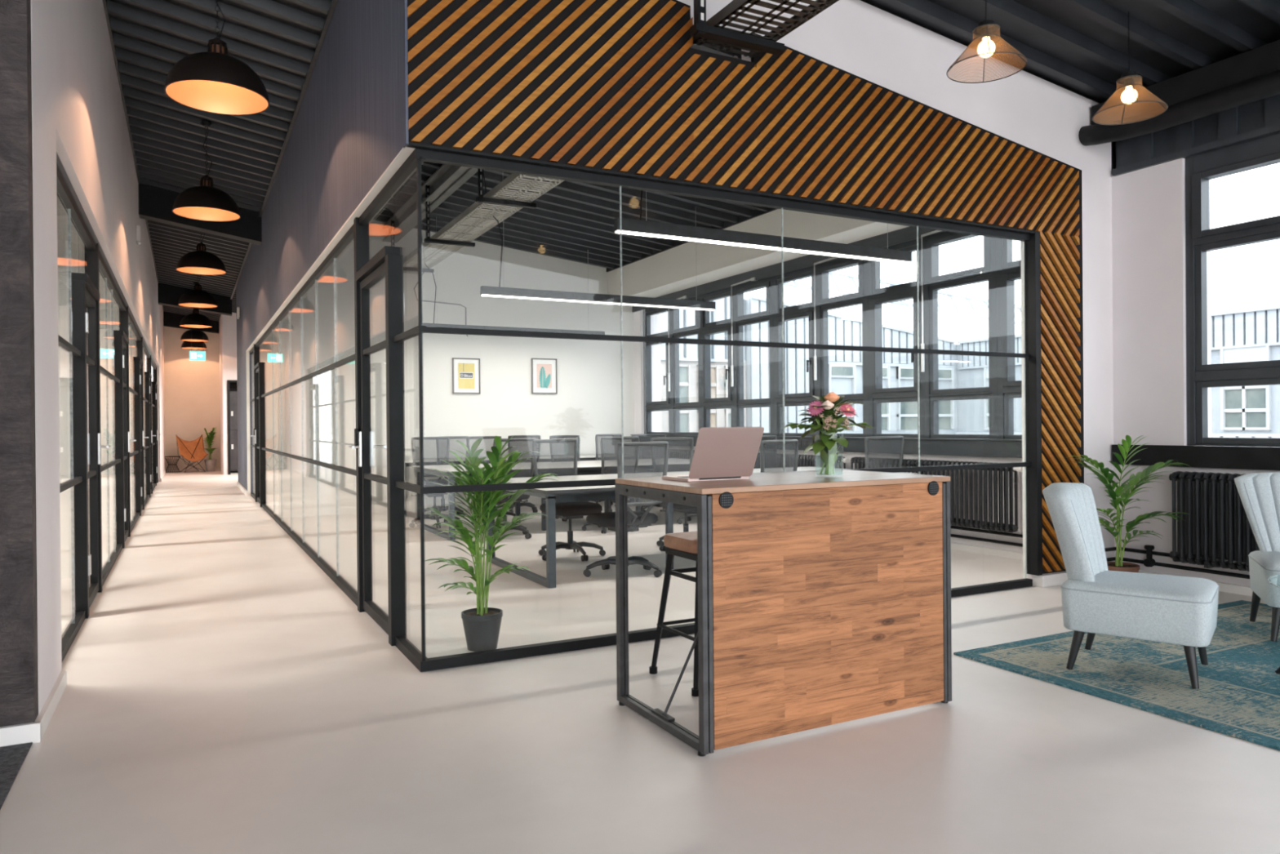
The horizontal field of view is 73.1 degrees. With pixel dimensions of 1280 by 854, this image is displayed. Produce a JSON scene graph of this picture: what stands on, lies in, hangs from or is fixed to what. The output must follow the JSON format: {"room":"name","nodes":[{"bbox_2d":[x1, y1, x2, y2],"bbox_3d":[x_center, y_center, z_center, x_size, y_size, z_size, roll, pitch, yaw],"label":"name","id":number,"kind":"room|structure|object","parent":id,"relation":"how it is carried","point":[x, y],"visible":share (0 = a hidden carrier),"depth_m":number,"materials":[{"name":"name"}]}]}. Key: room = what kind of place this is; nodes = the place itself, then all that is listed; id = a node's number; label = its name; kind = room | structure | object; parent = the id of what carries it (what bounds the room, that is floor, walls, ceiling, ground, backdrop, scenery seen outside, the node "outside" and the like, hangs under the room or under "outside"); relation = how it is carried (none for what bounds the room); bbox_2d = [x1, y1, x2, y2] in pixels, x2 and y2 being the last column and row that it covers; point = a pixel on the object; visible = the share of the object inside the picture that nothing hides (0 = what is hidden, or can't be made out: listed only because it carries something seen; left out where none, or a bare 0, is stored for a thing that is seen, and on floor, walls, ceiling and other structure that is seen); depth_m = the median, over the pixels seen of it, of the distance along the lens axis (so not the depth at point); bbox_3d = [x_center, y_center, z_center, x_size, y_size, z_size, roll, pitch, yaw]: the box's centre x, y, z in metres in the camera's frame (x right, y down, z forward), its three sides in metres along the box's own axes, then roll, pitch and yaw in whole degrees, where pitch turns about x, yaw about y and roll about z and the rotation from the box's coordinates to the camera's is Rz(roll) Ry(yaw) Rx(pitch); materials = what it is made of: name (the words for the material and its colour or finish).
{"room":"office reception area","nodes":[
{"label":"office reception area","id":0,"kind":"room"},
{"bbox_2d":[0,0,38,726],"bbox_3d":[-4.206,-1.000,2.486,4.043,4.500,0.105,-1,0,-28],"label":"wall","id":1,"kind":"structure","parent":0,"point":[19,673],"depth_m":3.36,"materials":[{"name":"paint"}]},
{"bbox_2d":[0,720,41,746],"bbox_3d":[-4.148,1.212,2.442,4.065,0.075,0.030,-1,0,-28],"label":"baseboard","id":2,"kind":"structure","parent":1,"relation":"attached to","point":[22,733],"depth_m":3.35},
{"bbox_2d":[57,195,84,578],"bbox_3d":[-6.305,-1.293,6.301,3.880,5.100,0.100,-1,0,-28],"label":"wall","id":3,"kind":"structure","parent":0,"point":[77,252],"depth_m":7.08,"materials":[{"name":"white paint"}]},
{"bbox_2d":[31,0,164,714],"bbox_3d":[-7.958,-1.030,13.847,0.125,4.560,23.500,-1,0,-28],"label":"wall","id":4,"kind":"structure","parent":0,"point":[78,114],"depth_m":4.43,"materials":[{"name":"white paint"}]},
{"bbox_2d":[35,469,165,739],"bbox_3d":[-7.852,1.212,13.834,0.030,0.075,23.615,-1,0,-28],"label":"baseboard","id":5,"kind":"structure","parent":4,"relation":"attached to","point":[46,713],"depth_m":3.71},
{"bbox_2d":[56,151,156,367],"bbox_3d":[-6.986,-1.380,11.941,0.080,0.055,17.780,-1,0,-28],"label":"trim","id":6,"kind":"structure","parent":4,"relation":"attached to","point":[59,163],"depth_m":6.08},
{"bbox_2d":[102,0,164,311],"bbox_3d":[-5.845,-3.300,9.934,0.020,0.115,32.400,-1,0,-28],"label":"trim","id":7,"kind":"structure","parent":4,"relation":"attached to","point":[104,2],"depth_m":8.45,"materials":[{"name":"metal"}]},
{"bbox_2d":[56,165,158,661],"bbox_3d":[-6.970,-0.058,11.947,0.085,2.610,17.780,-1,0,-28],"label":"glass wall","id":8,"kind":"structure","parent":0,"point":[77,347],"depth_m":6.46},
{"bbox_2d":[71,272,110,607],"bbox_3d":[-3.862,0.109,6.039,0.219,2.215,1.010,-1,0,-28],"label":"door","id":9,"kind":"structure","parent":8,"relation":"in","point":[92,295],"depth_m":6.38,"materials":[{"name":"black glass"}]},
{"bbox_2d":[113,329,136,541],"bbox_3d":[-5.592,0.115,9.332,0.219,2.215,1.070,-1,0,-28],"label":"door","id":10,"kind":"structure","parent":8,"relation":"in","point":[125,339],"depth_m":9.71,"materials":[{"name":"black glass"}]},
{"bbox_2d":[98,271,119,531],"bbox_3d":[-8.025,-1.287,9.576,3.880,5.100,0.100,-1,0,-28],"label":"wall","id":11,"kind":"structure","parent":0,"point":[101,282],"depth_m":10.37,"materials":[{"name":"white paint"}]},
{"bbox_2d":[128,324,135,506],"bbox_3d":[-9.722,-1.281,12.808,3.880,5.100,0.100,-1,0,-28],"label":"door","id":12,"kind":"structure","parent":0,"point":[133,337],"depth_m":13.64,"materials":[{"name":"white paint"}]},
{"bbox_2d":[164,326,237,469],"bbox_3d":[-11.661,-1.249,25.231,4.400,5.000,0.100,-1,0,-28],"label":"wall","id":13,"kind":"structure","parent":0,"point":[191,387],"depth_m":24.57,"materials":[{"name":"beige paint"}]},
{"bbox_2d":[163,311,218,333],"bbox_3d":[-12.515,-2.950,24.616,1.855,0.620,0.200,-1,0,-28],"label":"beam","id":14,"kind":"structure","parent":13,"relation":"attached to","point":[170,319],"depth_m":24.27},
{"bbox_2d":[218,312,236,475],"bbox_3d":[-10.118,-0.936,24.493,3.160,4.350,2.640,-1,0,-28],"label":"wall","id":15,"kind":"structure","parent":0,"point":[227,324],"depth_m":22.69,"materials":[{"name":"white paint"}]},
{"bbox_2d":[253,327,278,494],"bbox_3d":[-4.392,-0.965,17.075,5.920,4.350,0.100,-1,0,-28],"label":"wall","id":16,"kind":"structure","parent":0,"point":[265,348],"depth_m":15.78,"materials":[{"name":"white paint"}]},
{"bbox_2d":[236,0,414,495],"bbox_3d":[-4.789,-0.935,11.306,0.128,4.330,15.945,-1,0,-28],"label":"wall","id":17,"kind":"structure","parent":0,"point":[348,137],"depth_m":6.51,"materials":[{"name":"white paint"}]},
{"bbox_2d":[248,148,431,671],"bbox_3d":[-4.050,-0.078,9.951,0.085,2.610,12.770,-1,0,-28],"label":"glass wall","id":18,"kind":"structure","parent":0,"point":[397,485],"depth_m":5.49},
{"bbox_2d":[250,362,266,503],"bbox_3d":[-6.078,0.107,13.821,0.219,2.215,1.070,-1,0,-28],"label":"door","id":19,"kind":"structure","parent":18,"relation":"in","point":[256,432],"depth_m":14.19,"materials":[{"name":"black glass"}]},
{"bbox_2d":[348,245,407,634],"bbox_3d":[-1.605,0.092,5.304,0.219,2.215,1.010,-1,0,-28],"label":"door","id":20,"kind":"structure","parent":18,"relation":"in","point":[372,272],"depth_m":5.64,"materials":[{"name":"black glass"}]},
{"bbox_2d":[276,219,661,517],"bbox_3d":[-2.300,-0.972,13.091,5.920,4.350,0.100,-1,0,-28],"label":"wall","id":21,"kind":"structure","parent":0,"point":[587,403],"depth_m":12.79,"materials":[{"name":"white paint"}]},
{"bbox_2d":[452,357,480,394],"bbox_3d":[-2.586,-0.759,12.866,0.420,0.530,0.029,-1,0,-28],"label":"framed picture","id":22,"kind":"object","parent":21,"relation":"attached to","point":[465,371],"visible":1,"depth_m":12.86,"materials":[{"name":"paper"}]},
{"bbox_2d":[531,358,557,394],"bbox_3d":[-1.488,-0.790,13.443,0.420,0.550,0.029,-1,0,-28],"label":"framed picture","id":23,"kind":"object","parent":21,"relation":"attached to","point":[544,371],"visible":1,"depth_m":13.44,"materials":[{"name":"paper"}]},
{"bbox_2d":[0,470,1279,853],"bbox_3d":[-4.443,1.325,11.001,11.500,0.206,33.000,-1,0,-28],"label":"floor","id":24,"kind":"structure","parent":0,"point":[223,694],"depth_m":3.34,"materials":[{"name":"concrete"}]},
{"bbox_2d":[175,434,208,472],"bbox_3d":[-12.470,0.727,24.061,0.698,1.044,0.574,-1,0,-42],"label":"chair","id":25,"kind":"object","parent":24,"relation":"on","point":[193,451],"visible":1,"depth_m":24.11,"materials":[{"name":"orange leather"}]},
{"bbox_2d":[229,388,238,471],"bbox_3d":[-10.454,0.069,24.035,1.800,2.250,0.535,-1,0,-28],"label":"door","id":26,"kind":"structure","parent":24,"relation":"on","point":[233,392],"depth_m":23.45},
{"bbox_2d":[408,436,462,528],"bbox_3d":[-2.536,0.669,10.650,0.639,1.086,0.700,-1,0,-22],"label":"office chair","id":27,"kind":"object","parent":24,"relation":"on","point":[436,449],"visible":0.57,"depth_m":10.93,"materials":[{"name":"fabric"}]},
{"bbox_2d":[423,435,468,516],"bbox_3d":[-2.659,0.667,11.690,0.639,1.086,0.700,-1,0,-39],"label":"office chair","id":28,"kind":"object","parent":24,"relation":"on","point":[454,445],"visible":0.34,"depth_m":11.50,"materials":[{"name":"fabric"}]},
{"bbox_2d":[417,435,559,651],"bbox_3d":[-0.809,0.629,4.763,0.770,1.170,0.646,0,0,4],"label":"potted palm","id":29,"kind":"object","parent":24,"relation":"on","point":[482,624],"visible":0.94,"depth_m":4.73,"materials":[{"name":"plant"}]},
{"bbox_2d":[461,607,502,651],"bbox_3d":[-0.867,1.114,4.747,0.224,0.200,0.224,-1,0,-28],"label":"pot","id":30,"kind":"object","parent":29,"relation":"attached to","point":[482,626],"depth_m":4.67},
{"bbox_2d":[466,435,515,524],"bbox_3d":[-1.870,0.662,10.966,0.639,1.086,0.700,-1,0,-31],"label":"office chair","id":31,"kind":"object","parent":24,"relation":"on","point":[486,442],"visible":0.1,"depth_m":11.24,"materials":[{"name":"fabric"}]},
{"bbox_2d":[477,438,535,540],"bbox_3d":[-1.471,0.663,9.421,0.639,1.086,0.700,-1,0,-31],"label":"office chair","id":32,"kind":"object","parent":24,"relation":"on","point":[523,445],"visible":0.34,"depth_m":9.21,"materials":[{"name":"fabric"}]},
{"bbox_2d":[411,460,691,540],"bbox_3d":[-0.778,0.827,10.724,3.706,0.740,1.606,-1,0,-28],"label":"table","id":33,"kind":"object","parent":24,"relation":"on","point":[584,467],"visible":0.2,"depth_m":10.12,"materials":[{"name":"white laminate"}]},
{"bbox_2d":[454,471,601,480],"bbox_3d":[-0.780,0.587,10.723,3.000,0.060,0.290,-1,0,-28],"label":"tabletop","id":34,"kind":"object","parent":33,"relation":"on","point":[588,473],"depth_m":10.65,"materials":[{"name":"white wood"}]},
{"bbox_2d":[532,439,605,561],"bbox_3d":[-0.661,0.660,8.020,0.639,1.086,0.700,-1,0,-31],"label":"office chair","id":35,"kind":"object","parent":24,"relation":"on","point":[558,457],"visible":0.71,"depth_m":8.19,"materials":[{"name":"black plastic"}]},
{"bbox_2d":[582,436,639,533],"bbox_3d":[-0.340,0.652,9.993,0.639,1.086,0.700,-1,0,-25],"label":"office chair","id":36,"kind":"object","parent":24,"relation":"on","point":[608,445],"visible":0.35,"depth_m":9.66,"materials":[{"name":"fabric"}]},
{"bbox_2d":[583,440,668,577],"bbox_3d":[-0.126,0.658,7.011,0.639,1.086,0.700,-1,0,-32],"label":"office chair","id":37,"kind":"object","parent":24,"relation":"on","point":[641,459],"visible":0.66,"depth_m":6.80,"materials":[{"name":"black fabric"}]},
{"bbox_2d":[648,531,698,696],"bbox_3d":[0.333,0.861,4.158,0.440,0.690,0.440,-1,0,-28],"label":"bar stool","id":38,"kind":"object","parent":24,"relation":"on","point":[683,544],"visible":0.48,"depth_m":4.13,"materials":[{"name":"metal"}]},
{"bbox_2d":[650,436,697,551],"bbox_3d":[0.440,0.649,8.531,0.639,1.086,0.700,-1,0,-22],"label":"office chair","id":39,"kind":"object","parent":24,"relation":"on","point":[681,450],"visible":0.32,"depth_m":8.85,"materials":[{"name":"fabric"}]},
{"bbox_2d":[483,466,918,588],"bbox_3d":[0.592,0.823,7.976,3.756,0.740,1.606,-1,0,-28],"label":"table","id":40,"kind":"object","parent":24,"relation":"on","point":[557,495],"visible":0.27,"depth_m":6.97,"materials":[{"name":"white laminate"}]},
{"bbox_2d":[542,493,709,502],"bbox_3d":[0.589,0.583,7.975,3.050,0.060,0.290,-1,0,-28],"label":"tabletop","id":41,"kind":"object","parent":40,"relation":"on","point":[601,496],"depth_m":7.27,"materials":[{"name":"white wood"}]},
{"bbox_2d":[760,439,798,472],"bbox_3d":[0.954,0.648,7.285,0.639,1.086,0.700,-1,0,-42],"label":"office chair","id":42,"kind":"object","parent":24,"relation":"on","point":[771,451],"visible":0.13,"depth_m":6.99,"materials":[{"name":"fabric"}]},
{"bbox_2d":[614,469,951,755],"bbox_3d":[0.622,0.712,3.762,1.271,0.985,0.726,-1,0,-28],"label":"table","id":43,"kind":"object","parent":24,"relation":"on","point":[824,599],"depth_m":3.42,"materials":[{"name":"brown wood"}]},
{"bbox_2d":[662,426,764,481],"bbox_3d":[0.302,0.111,3.627,0.310,0.220,0.324,-1,0,-28],"label":"laptop","id":44,"kind":"object","parent":43,"relation":"on","point":[720,453],"visible":1,"depth_m":3.52,"materials":[{"name":"metal"}]},
{"bbox_2d":[615,469,950,494],"bbox_3d":[0.618,0.230,3.761,1.263,0.022,0.720,-1,0,-28],"label":"countertop","id":45,"kind":"structure","parent":43,"relation":"on","point":[808,479],"depth_m":3.55,"materials":[{"name":"brown wood"}]},
{"bbox_3d":[0.818,0.122,3.736,0.122,0.190,0.122,-1,0,-28],"label":"glass vase","id":46,"kind":"object","parent":43,"relation":"on","visible":0},
{"bbox_2d":[781,391,875,475],"bbox_3d":[0.818,0.027,3.722,0.367,0.355,0.332,0,0,28],"label":"flower bouquet","id":47,"kind":"object","parent":46,"relation":"in","point":[828,420],"visible":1,"depth_m":3.69,"materials":[{"name":"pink plant"}]},
{"bbox_2d":[864,435,904,468],"bbox_3d":[2.259,0.633,8.658,0.639,1.086,0.700,-1,0,-25],"label":"office chair","id":48,"kind":"object","parent":24,"relation":"on","point":[881,451],"visible":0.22,"depth_m":8.34,"materials":[{"name":"fabric"}]},
{"bbox_2d":[953,600,1279,750],"bbox_3d":[3.345,1.173,4.181,2.690,0.012,2.200,-1,0,-28],"label":"rug","id":49,"kind":"object","parent":24,"relation":"on","point":[1237,695],"visible":0.91,"depth_m":4.16,"materials":[{"name":"fabric"}]},
{"bbox_2d":[1042,482,1219,688],"bbox_3d":[2.401,0.733,4.257,0.728,0.890,0.624,0,0,37],"label":"chair","id":50,"kind":"object","parent":49,"relation":"on","point":[1179,610],"visible":1,"depth_m":4.13,"materials":[{"name":"grey fabric"}]},
{"bbox_2d":[1234,472,1279,641],"bbox_3d":[3.783,0.720,4.876,0.624,0.890,0.728,0,0,24],"label":"chair","id":51,"kind":"object","parent":49,"relation":"on","point":[1259,493],"visible":1,"depth_m":5.09,"materials":[{"name":"grey fabric"}]},
{"bbox_2d":[1067,435,1189,572],"bbox_3d":[3.535,0.613,6.264,0.852,1.118,0.532,-1,0,-12],"label":"potted palm","id":52,"kind":"object","parent":24,"relation":"on","point":[1134,480],"visible":0.91,"depth_m":6.26,"materials":[{"name":"plant"}]},
{"bbox_2d":[106,0,1279,321],"bbox_3d":[-4.366,-3.164,11.089,11.800,1.646,33.070,-1,0,-28],"label":"ceiling","id":53,"kind":"structure","parent":0,"point":[1080,47],"depth_m":7.39,"materials":[{"name":"metal"}]},
{"bbox_2d":[157,282,231,315],"bbox_3d":[-10.229,-2.937,19.886,1.505,0.660,0.300,-1,0,-28],"label":"beam","id":54,"kind":"structure","parent":53,"relation":"attached to","point":[168,295],"depth_m":19.63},
{"bbox_2d":[177,274,217,307],"bbox_3d":[-7.978,-2.671,15.590,0.640,0.962,0.640,-1,0,-28],"label":"dome pendant","id":55,"kind":"object","parent":53,"relation":"hanging from","point":[196,298],"visible":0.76,"depth_m":15.44,"materials":[{"name":"brown metal"}]},
{"bbox_2d":[138,183,262,244],"bbox_3d":[-6.079,-2.946,11.985,1.505,0.670,0.250,-1,0,-28],"label":"beam","id":56,"kind":"structure","parent":53,"relation":"attached to","point":[155,204],"depth_m":11.85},
{"bbox_2d":[175,231,226,275],"bbox_3d":[-6.188,-2.677,12.181,0.640,0.962,0.640,-1,0,-28],"label":"dome pendant","id":57,"kind":"object","parent":53,"relation":"hanging from","point":[202,262],"visible":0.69,"depth_m":12.05,"materials":[{"name":"brown metal"}]},
{"bbox_2d":[171,120,240,222],"bbox_3d":[-4.491,-2.683,8.950,0.640,0.962,0.640,-1,0,-28],"label":"dome pendant","id":58,"kind":"object","parent":53,"relation":"hanging from","point":[206,202],"visible":1,"depth_m":8.89,"materials":[{"name":"brown metal"}]},
{"bbox_2d":[164,0,269,115],"bbox_3d":[-2.840,-2.689,5.807,0.640,0.962,0.640,-1,0,-28],"label":"dome pendant","id":59,"kind":"object","parent":53,"relation":"hanging from","point":[212,81],"visible":1,"depth_m":5.80,"materials":[{"name":"brown metal"}]},
{"bbox_2d":[382,164,477,242],"bbox_3d":[-1.683,-2.763,8.742,0.200,0.225,8.180,-1,0,-28],"label":"beam","id":60,"kind":"structure","parent":53,"relation":"attached to","point":[447,179],"depth_m":10.14,"materials":[{"name":"paint"}]},
{"bbox_2d":[417,217,604,334],"bbox_3d":[-1.764,-2.098,12.254,2.750,1.577,0.076,-1,0,-28],"label":"linear pendant","id":61,"kind":"object","parent":53,"relation":"hanging from","point":[433,325],"visible":0.62,"depth_m":12.11,"materials":[{"name":"black plastic"}]},
{"bbox_2d":[391,55,737,274],"bbox_3d":[-1.504,-2.534,8.836,0.600,0.725,8.140,-1,0,-28],"label":"cable tray","id":62,"kind":"object","parent":53,"relation":"hanging from","point":[489,198],"visible":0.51,"depth_m":9.24,"materials":[{"name":"metal"}]},
{"bbox_2d":[480,170,715,311],"bbox_3d":[-0.394,-2.140,9.698,2.880,1.512,0.076,-1,0,-28],"label":"linear pendant","id":63,"kind":"object","parent":53,"relation":"hanging from","point":[485,291],"visible":0.9,"depth_m":9.56,"materials":[{"name":"black plastic"}]},
{"bbox_2d":[481,293,714,311],"bbox_3d":[-0.384,-1.391,9.693,2.860,0.014,0.048,-1,0,-28],"label":"diffuser","id":64,"kind":"object","parent":63,"relation":"attached to","point":[532,296],"depth_m":9.65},
{"bbox_2d":[613,190,911,264],"bbox_3d":[1.064,-2.148,6.793,2.820,1.510,0.076,-1,0,-28],"label":"linear pendant","id":65,"kind":"object","parent":53,"relation":"hanging from","point":[628,226],"visible":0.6,"depth_m":6.65,"materials":[{"name":"black plastic"}]},
{"bbox_2d":[615,230,911,264],"bbox_3d":[1.074,-1.400,6.788,2.800,0.014,0.048,-1,0,-28],"label":"diffuser","id":66,"kind":"object","parent":65,"relation":"attached to","point":[654,233],"depth_m":6.71,"materials":[{"name":"plastic"}]},
{"bbox_2d":[689,0,839,57],"bbox_3d":[1.616,-2.545,2.895,0.600,0.725,5.000,-1,0,-28],"label":"cable tray","id":67,"kind":"object","parent":53,"relation":"hanging from","point":[709,30],"visible":1,"depth_m":4.79,"materials":[{"name":"metal"}]},
{"bbox_2d":[946,0,1027,83],"bbox_3d":[1.954,-2.387,4.879,0.426,0.728,0.426,-1,0,-28],"label":"cone pendant","id":68,"kind":"object","parent":53,"relation":"hanging from","point":[986,48],"visible":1,"depth_m":4.88,"materials":[{"name":"beige metal"}]},
{"bbox_2d":[1091,40,1279,124],"bbox_3d":[5.708,-2.378,2.785,0.260,0.240,9.000,-1,0,-28],"label":"beam","id":69,"kind":"structure","parent":53,"relation":"attached to","point":[1265,59],"depth_m":5.93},
{"bbox_2d":[406,142,1042,670],"bbox_3d":[0.892,-0.109,5.348,4.605,2.612,0.115,-1,0,-28],"label":"glass wall","id":70,"kind":"structure","parent":0,"point":[1030,355],"depth_m":5.21,"materials":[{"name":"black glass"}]},
{"bbox_2d":[607,208,909,297],"bbox_3d":[1.584,-2.353,10.454,0.470,0.660,8.165,-1,0,-28],"label":"wall","id":71,"kind":"structure","parent":0,"point":[674,269],"depth_m":10.95,"materials":[{"name":"white paint"}]},
{"bbox_2d":[606,207,777,271],"bbox_3d":[1.363,-2.558,10.339,0.025,0.105,8.165,-1,0,-28],"label":"trim","id":72,"kind":"structure","parent":71,"relation":"attached to","point":[756,213],"depth_m":11.75,"materials":[{"name":"metal"}]},
{"bbox_2d":[676,0,1114,578],"bbox_3d":[1.276,-0.959,5.617,5.540,4.304,0.100,-1,0,-28],"label":"wall","id":73,"kind":"structure","parent":0,"point":[860,38],"depth_m":6.33,"materials":[{"name":"white paint"}]},
{"bbox_2d":[407,0,1084,573],"bbox_3d":[1.131,-0.786,5.451,5.135,3.792,0.058,-1,0,-28],"label":"cladding","id":74,"kind":"object","parent":73,"relation":"attached to","point":[620,86],"visible":0.94,"depth_m":5.13,"materials":[{"name":"brown wood"}]},
{"bbox_2d":[1032,570,1067,586],"bbox_3d":[3.364,1.130,6.602,0.965,0.085,0.090,-1,0,-28],"label":"baseboard","id":75,"kind":"structure","parent":73,"relation":"attached to","point":[1058,578],"depth_m":6.39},
{"bbox_2d":[1078,69,1279,146],"bbox_3d":[5.529,-2.240,2.721,0.230,0.197,9.054,-1,0,-28],"label":"pipe","id":76,"kind":"object","parent":73,"relation":"attached to","point":[1267,85],"visible":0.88,"depth_m":5.97,"materials":[{"name":"metal"}]},
{"bbox_2d":[630,93,1279,586],"bbox_3d":[2.977,-0.830,8.633,0.425,4.000,21.900,-1,0,-28],"label":"wall","id":77,"kind":"structure","parent":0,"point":[1148,203],"depth_m":6.61,"materials":[{"name":"white paint"}]},
{"bbox_2d":[643,306,671,435],"bbox_3d":[0.274,-0.930,13.573,0.175,2.120,0.900,-1,0,-28],"label":"window","id":78,"kind":"structure","parent":77,"relation":"attached to","point":[650,406],"depth_m":13.81,"materials":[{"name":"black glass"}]},
{"bbox_2d":[667,295,702,435],"bbox_3d":[0.688,-0.932,12.791,0.170,2.120,0.870,-1,0,-28],"label":"window","id":79,"kind":"structure","parent":77,"relation":"attached to","point":[676,332],"depth_m":13.06,"materials":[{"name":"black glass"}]},
{"bbox_2d":[667,295,688,391],"bbox_3d":[0.565,-1.232,12.890,0.050,1.381,0.559,-1,0,-28],"label":"sash","id":80,"kind":"object","parent":79,"relation":"attached to","point":[683,331],"depth_m":13.09,"materials":[{"name":"metal"}]},
{"bbox_2d":[700,286,734,427],"bbox_3d":[1.083,-0.933,12.033,0.175,2.120,0.840,-1,0,-28],"label":"window","id":81,"kind":"structure","parent":77,"relation":"attached to","point":[708,328],"depth_m":12.15,"materials":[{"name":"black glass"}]},
{"bbox_2d":[730,276,774,435],"bbox_3d":[1.488,-0.934,11.268,0.170,2.120,0.890,-1,0,-28],"label":"window","id":82,"kind":"structure","parent":77,"relation":"attached to","point":[740,320],"depth_m":11.42,"materials":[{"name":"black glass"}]},
{"bbox_2d":[730,277,755,386],"bbox_3d":[1.365,-1.234,11.367,0.050,1.381,0.579,-1,0,-28],"label":"sash","id":83,"kind":"object","parent":82,"relation":"attached to","point":[739,320],"depth_m":11.57,"materials":[{"name":"metal"}]},
{"bbox_2d":[773,265,817,436],"bbox_3d":[1.888,-0.936,10.501,0.175,2.120,0.840,-1,0,-28],"label":"window","id":84,"kind":"structure","parent":77,"relation":"attached to","point":[804,310],"depth_m":10.61,"materials":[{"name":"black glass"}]},
{"bbox_2d":[797,453,848,468],"bbox_3d":[1.772,0.634,10.432,0.172,0.623,2.190,-1,0,-28],"label":"radiator","id":85,"kind":"object","parent":77,"relation":"attached to","point":[803,460],"visible":0.14,"depth_m":9.87,"materials":[{"name":"metal"}]},
{"bbox_2d":[813,256,869,437],"bbox_3d":[2.285,-0.937,9.750,0.170,2.120,0.860,-1,0,-28],"label":"window","id":86,"kind":"structure","parent":77,"relation":"attached to","point":[824,303],"depth_m":9.81,"materials":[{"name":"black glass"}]},
{"bbox_2d":[813,256,844,380],"bbox_3d":[2.162,-1.237,9.849,0.050,1.381,0.549,-1,0,-28],"label":"sash","id":87,"kind":"object","parent":86,"relation":"attached to","point":[822,304],"depth_m":10.05,"materials":[{"name":"metal"}]},
{"bbox_2d":[867,237,924,438],"bbox_3d":[2.669,-0.939,9.014,0.175,2.120,0.800,-1,0,-28],"label":"window","id":88,"kind":"structure","parent":77,"relation":"attached to","point":[877,296],"depth_m":9.12,"materials":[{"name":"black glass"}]},
{"bbox_2d":[850,456,1022,533],"bbox_3d":[2.828,0.630,8.422,0.172,0.623,2.130,-1,0,-28],"label":"radiator","id":89,"kind":"object","parent":77,"relation":"attached to","point":[990,526],"visible":0.44,"depth_m":7.79,"materials":[{"name":"metal"}]},
{"bbox_2d":[920,230,997,439],"bbox_3d":[3.062,-0.940,8.271,0.170,2.120,0.880,-1,0,-28],"label":"window","id":90,"kind":"structure","parent":77,"relation":"attached to","point":[931,279],"depth_m":8.43,"materials":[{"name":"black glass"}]},
{"bbox_2d":[920,230,942,372],"bbox_3d":[2.939,-1.240,8.370,0.050,1.381,0.569,-1,0,-28],"label":"window pane","id":91,"kind":"object","parent":90,"relation":"attached to","point":[930,282],"depth_m":8.59,"materials":[{"name":"glass"}]},
{"bbox_2d":[951,525,1022,546],"bbox_3d":[1.812,1.005,10.554,0.028,0.107,8.110,-1,0,-28],"label":"pipe","id":92,"kind":"object","parent":77,"relation":"attached to","point":[952,526],"visible":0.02,"depth_m":7.92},
{"bbox_2d":[996,238,1022,439],"bbox_3d":[3.462,-0.941,7.504,0.175,2.120,0.850,-1,0,-28],"label":"window","id":93,"kind":"structure","parent":77,"relation":"attached to","point":[1008,271],"depth_m":7.79,"materials":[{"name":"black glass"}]},
{"bbox_2d":[951,542,1253,595],"bbox_3d":[3.929,1.138,6.532,0.030,0.060,17.300,-1,0,-28],"label":"baseboard","id":94,"kind":"structure","parent":77,"relation":"attached to","point":[1224,587],"depth_m":7.68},
{"bbox_2d":[1104,546,1249,578],"bbox_3d":[5.683,0.993,2.819,0.366,0.107,8.894,-1,0,-28],"label":"pipe","id":95,"kind":"object","parent":77,"relation":"attached to","point":[1111,548],"visible":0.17,"depth_m":6.47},
{"bbox_2d":[1168,471,1259,571],"bbox_3d":[4.377,0.658,5.474,0.172,0.678,1.990,-1,0,-28],"label":"radiator","id":96,"kind":"object","parent":77,"relation":"attached to","point":[1216,531],"visible":0.7,"depth_m":6.08,"materials":[{"name":"metal"}]},
{"bbox_2d":[1185,133,1279,447],"bbox_3d":[4.493,-0.935,5.600,0.120,2.140,1.820,-1,0,-28],"label":"window","id":97,"kind":"structure","parent":77,"relation":"attached to","point":[1201,375],"depth_m":6.26,"materials":[{"name":"black metal"}]},
{"bbox_3d":[-4.374,-3.271,11.102,12.000,1.722,33.100,-1,0,-28],"label":"ceiling","id":98,"kind":"structure","parent":0,"visible":0},
{"bbox_2d":[1092,11,1168,124],"bbox_3d":[3.139,-2.374,5.547,0.426,0.728,0.426,-1,0,-28],"label":"cone pendant","id":99,"kind":"object","parent":98,"relation":"hanging from","point":[1129,95],"visible":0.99,"depth_m":5.54,"materials":[{"name":"beige metal"}]},
{"label":"outside","id":100,"kind":"structure","parent":0,"visible":0},
{"bbox_3d":[23.568,1.435,28.536,53.800,0.200,100.000,-1,0,-28],"label":"ground","id":101,"kind":"structure","parent":100,"visible":0},
{"bbox_2d":[660,296,746,431],"bbox_3d":[-1.941,-1.135,25.761,6.100,5.800,9.200,-1,0,-28],"label":"building","id":102,"kind":"structure","parent":101,"relation":"on","point":[688,353],"depth_m":22.45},
{"bbox_2d":[746,295,957,434],"bbox_3d":[4.221,-0.909,28.873,7.700,5.223,9.420,-1,0,-28],"label":"building","id":103,"kind":"structure","parent":101,"relation":"on","point":[845,366],"depth_m":24.46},
{"bbox_2d":[955,304,1279,447],"bbox_3d":[24.493,-0.559,9.090,10.210,4.280,44.700,-1,0,-28],"label":"building","id":104,"kind":"structure","parent":101,"relation":"on","point":[1251,334],"depth_m":19.56,"materials":[{"name":"white"}]},
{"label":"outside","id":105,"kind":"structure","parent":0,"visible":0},
{"bbox_2d":[783,271,1021,325],"bbox_3d":[14.350,-4.708,35.001,24.049,2.510,0.120,-1,0,-28],"label":"roof truss","id":106,"kind":"object","parent":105,"point":[849,276],"visible":0.23,"depth_m":33.55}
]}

